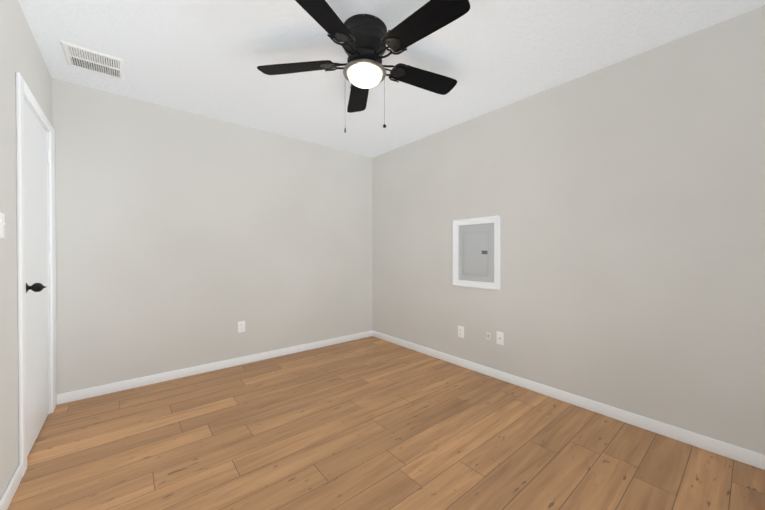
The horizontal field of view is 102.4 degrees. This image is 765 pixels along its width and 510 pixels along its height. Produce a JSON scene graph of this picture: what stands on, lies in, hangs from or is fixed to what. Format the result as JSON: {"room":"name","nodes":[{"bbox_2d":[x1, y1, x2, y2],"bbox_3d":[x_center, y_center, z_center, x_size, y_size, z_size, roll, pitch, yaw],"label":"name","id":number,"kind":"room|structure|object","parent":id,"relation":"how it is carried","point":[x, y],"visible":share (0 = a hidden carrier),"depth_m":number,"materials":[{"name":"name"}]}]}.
{"room":"empty bedroom","nodes":[
{"label":"empty bedroom","id":0,"kind":"room"},
{"bbox_2d":[0,0,51,498],"bbox_3d":[-1.310,-0.085,0.814,0.120,2.440,3.750,0,1,-40],"label":"wall","id":1,"kind":"structure","parent":0,"point":[20,53],"depth_m":1.47,"materials":[{"name":"paint"}]},
{"bbox_2d":[0,212,5,238],"bbox_3d":[-1.669,-0.129,1.354,0.016,0.114,0.070,0,1,-40],"label":"light switch","id":2,"kind":"object","parent":1,"relation":"attached to","point":[2,225],"visible":1,"depth_m":1.35,"materials":[{"name":"white plastic"}]},
{"bbox_2d":[0,463,22,509],"bbox_3d":[-0.958,1.099,0.501,0.013,0.078,2.744,0,1,-40],"label":"baseboard","id":3,"kind":"structure","parent":1,"relation":"attached to","point":[6,498],"depth_m":1.42,"materials":[{"name":"white wood"}]},
{"bbox_2d":[15,72,56,475],"bbox_3d":[-2.187,0.102,1.888,0.135,2.050,0.973,0,1,-40],"label":"door frame","id":4,"kind":"structure","parent":1,"relation":"attached to","point":[23,92],"depth_m":1.61,"materials":[{"name":"white wood"}]},
{"bbox_2d":[24,100,51,456],"bbox_3d":[-2.114,0.131,1.914,0.119,1.977,0.727,0,1,-40],"label":"door","id":5,"kind":"structure","parent":1,"relation":"in","point":[38,254],"depth_m":1.89,"materials":[{"name":"white wood"}]},
{"bbox_2d":[52,78,371,393],"bbox_3d":[-1.337,-0.103,3.303,3.250,2.440,0.120,0,1,-40],"label":"wall","id":6,"kind":"structure","parent":0,"point":[185,239],"depth_m":2.86,"materials":[{"name":"paint"}]},
{"bbox_2d":[57,330,371,404],"bbox_3d":[-1.309,1.078,3.246,2.970,0.078,0.017,0,1,-40],"label":"baseboard","id":7,"kind":"structure","parent":6,"relation":"attached to","point":[90,392],"depth_m":2.86,"materials":[{"name":"white wood"}]},
{"bbox_2d":[238,321,244,332],"bbox_3d":[-1.438,0.733,3.142,0.070,0.114,0.008,0,1,-40],"label":"electrical outlet","id":8,"kind":"object","parent":6,"relation":"attached to","point":[241,326],"visible":1,"depth_m":3.14,"materials":[{"name":"white plastic"}]},
{"bbox_2d":[7,336,764,509],"bbox_3d":[-0.104,1.168,1.821,3.250,0.080,3.990,0,1,-40],"label":"floor","id":9,"kind":"structure","parent":0,"point":[371,423],"depth_m":1.78,"materials":[{"name":"brown wood"}]},
{"bbox_2d":[18,0,764,157],"bbox_3d":[-0.104,-1.352,1.802,3.250,0.080,3.990,0,1,-40],"label":"ceiling","id":10,"kind":"structure","parent":0,"point":[207,58],"depth_m":2.00,"materials":[{"name":"white paint"}]},
{"bbox_2d":[60,40,123,79],"bbox_3d":[-1.955,-1.309,2.098,0.298,0.010,0.315,0,1,-40],"label":"ceiling vent","id":11,"kind":"object","parent":10,"relation":"in","point":[80,57],"visible":1,"depth_m":2.08,"materials":[{"name":"white metal"}]},
{"bbox_2d":[257,0,469,132],"bbox_3d":[-0.070,-1.016,1.789,1.261,0.591,1.241,0,1,-40],"label":"fan","id":12,"kind":"object","parent":10,"relation":"hanging from","point":[365,38],"visible":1,"depth_m":1.70,"materials":[{"name":"black wood"}]},
{"bbox_2d":[372,5,764,454],"bbox_3d":[1.103,-0.100,2.808,0.120,2.440,3.750,0,1,-40],"label":"wall","id":13,"kind":"structure","parent":0,"point":[625,199],"depth_m":2.11,"materials":[{"name":"paint"}]},
{"bbox_2d":[458,326,463,337],"bbox_3d":[0.789,0.773,3.094,0.008,0.114,0.070,0,1,-40],"label":"electrical outlet","id":14,"kind":"object","parent":13,"relation":"attached to","point":[461,331],"visible":1,"depth_m":3.09,"materials":[{"name":"white plastic"}]},
{"bbox_2d":[452,215,500,289],"bbox_3d":[0.921,-0.021,2.983,0.107,0.676,0.526,0,1,-40],"label":"breaker panel","id":15,"kind":"object","parent":13,"relation":"attached to","point":[477,252],"visible":1,"depth_m":2.95,"materials":[{"name":"white"}]},
{"bbox_2d":[486,332,490,339],"bbox_3d":[0.983,0.752,2.859,0.008,0.072,0.048,0,1,-40],"label":"jack","id":16,"kind":"object","parent":13,"relation":"attached to","point":[488,335],"visible":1,"depth_m":2.86,"materials":[{"name":"white plastic"}]},
{"bbox_2d":[497,331,503,344],"bbox_3d":[1.055,0.749,2.766,0.016,0.114,0.070,0,1,-40],"label":"outlet","id":17,"kind":"object","parent":13,"relation":"attached to","point":[500,338],"visible":1,"depth_m":2.76,"materials":[{"name":"white plastic"}]},
{"bbox_2d":[372,330,764,469],"bbox_3d":[1.052,1.082,2.775,0.013,0.078,3.750,0,1,-40],"label":"baseboard","id":18,"kind":"structure","parent":13,"relation":"attached to","point":[744,455],"depth_m":2.13,"materials":[{"name":"white wood"}]}
]}

